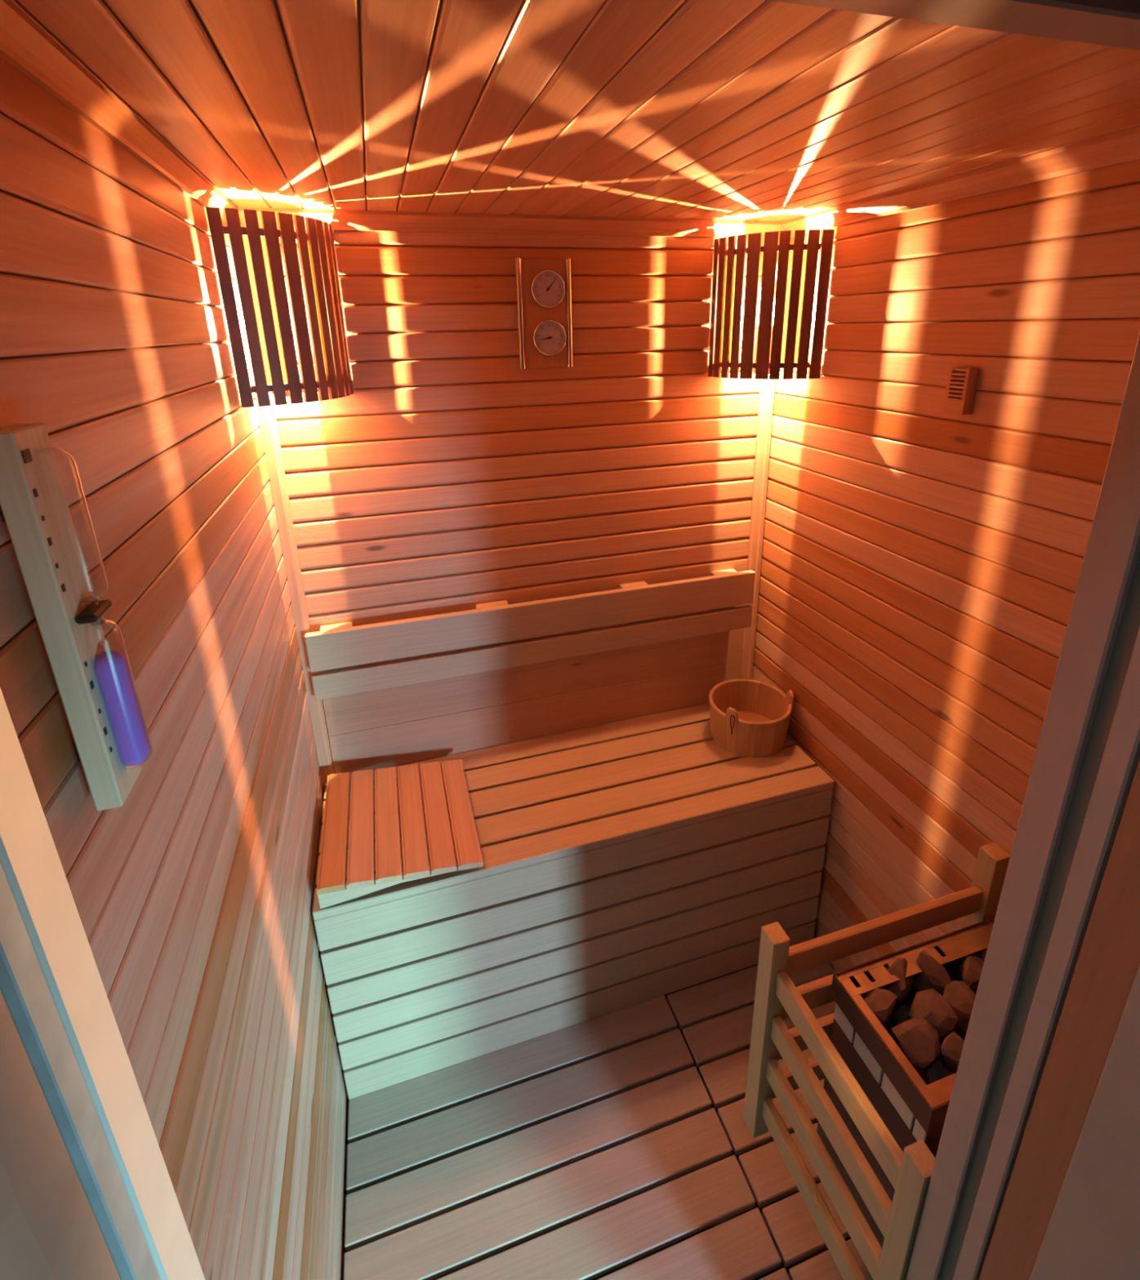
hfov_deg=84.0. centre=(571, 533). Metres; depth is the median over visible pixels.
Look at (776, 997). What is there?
guard
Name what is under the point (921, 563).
wall
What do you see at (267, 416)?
trim
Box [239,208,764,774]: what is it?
wall
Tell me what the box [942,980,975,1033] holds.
stone
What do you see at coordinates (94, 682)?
timer
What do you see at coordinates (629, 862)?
bench
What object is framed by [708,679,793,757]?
bucket
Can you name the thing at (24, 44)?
trim
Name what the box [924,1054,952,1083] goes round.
stone
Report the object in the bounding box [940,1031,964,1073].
stone
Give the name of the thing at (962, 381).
vent box
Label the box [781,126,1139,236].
trim
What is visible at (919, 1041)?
stone
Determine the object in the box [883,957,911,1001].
stone
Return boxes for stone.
[860,987,897,1026]
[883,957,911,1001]
[889,1035,906,1057]
[890,1016,940,1068]
[893,1004,909,1026]
[906,988,957,1036]
[911,950,950,996]
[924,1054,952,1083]
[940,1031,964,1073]
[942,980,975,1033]
[960,955,983,992]
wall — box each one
[0,56,347,1279]
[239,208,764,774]
[751,159,1139,973]
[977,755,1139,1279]
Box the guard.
[742,842,1009,1279]
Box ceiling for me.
[10,0,1139,222]
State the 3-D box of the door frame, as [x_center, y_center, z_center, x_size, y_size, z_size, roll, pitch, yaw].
[0.116,0.689,0.561,0.915,2.142,0.200,-7,19,-16]
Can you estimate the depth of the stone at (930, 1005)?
1.12 m
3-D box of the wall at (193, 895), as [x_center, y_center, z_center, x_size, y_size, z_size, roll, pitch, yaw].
[-0.572,0.499,1.109,0.061,2.190,1.307,-7,19,-16]
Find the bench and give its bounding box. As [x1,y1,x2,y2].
[312,697,833,1099]
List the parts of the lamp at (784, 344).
guard plate, rail, rail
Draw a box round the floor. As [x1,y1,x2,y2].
[342,964,850,1279]
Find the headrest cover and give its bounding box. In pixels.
[316,759,483,909]
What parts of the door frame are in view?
casing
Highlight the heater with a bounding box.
[816,919,992,1248]
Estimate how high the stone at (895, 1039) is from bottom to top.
0.046 m
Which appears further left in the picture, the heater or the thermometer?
the thermometer
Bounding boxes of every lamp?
[205,207,353,408]
[707,229,834,379]
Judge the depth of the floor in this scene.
1.43 m
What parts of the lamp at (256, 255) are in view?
rail, rail, guard plate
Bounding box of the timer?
[0,422,152,810]
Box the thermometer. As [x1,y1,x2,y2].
[515,257,573,368]
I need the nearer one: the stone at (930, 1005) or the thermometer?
the stone at (930, 1005)
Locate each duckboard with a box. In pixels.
[343,995,790,1279]
[666,963,872,1279]
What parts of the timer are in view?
glass, glass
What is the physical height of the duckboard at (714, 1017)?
0.045 m
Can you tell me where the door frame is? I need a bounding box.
[0,0,1139,1279]
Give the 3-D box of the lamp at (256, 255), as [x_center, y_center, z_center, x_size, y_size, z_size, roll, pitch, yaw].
[-0.610,-0.480,1.371,0.166,0.372,0.259,-2,18,-3]
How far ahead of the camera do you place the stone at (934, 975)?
1.20 m
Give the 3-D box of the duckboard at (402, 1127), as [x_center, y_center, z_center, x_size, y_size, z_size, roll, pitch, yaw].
[-0.022,1.541,1.337,0.876,0.045,0.878,-7,19,-16]
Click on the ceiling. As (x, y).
(748, 110)
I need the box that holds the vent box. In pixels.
[942,366,979,414]
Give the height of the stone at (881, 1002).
0.071 m
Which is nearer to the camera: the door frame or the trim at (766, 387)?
the door frame
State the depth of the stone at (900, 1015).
1.19 m
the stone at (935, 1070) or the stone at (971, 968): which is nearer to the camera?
the stone at (935, 1070)
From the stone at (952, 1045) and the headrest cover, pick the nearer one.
the stone at (952, 1045)
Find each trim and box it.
[0,0,235,222]
[225,222,334,791]
[235,207,785,238]
[740,235,779,685]
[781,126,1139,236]
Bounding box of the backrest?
[304,568,755,700]
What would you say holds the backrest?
attached to the wall at (453, 476)
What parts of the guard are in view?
post, rail, rail, rail, rail, rail, rail, rail, rail, post, post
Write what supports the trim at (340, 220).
attached to the wall at (453, 476)

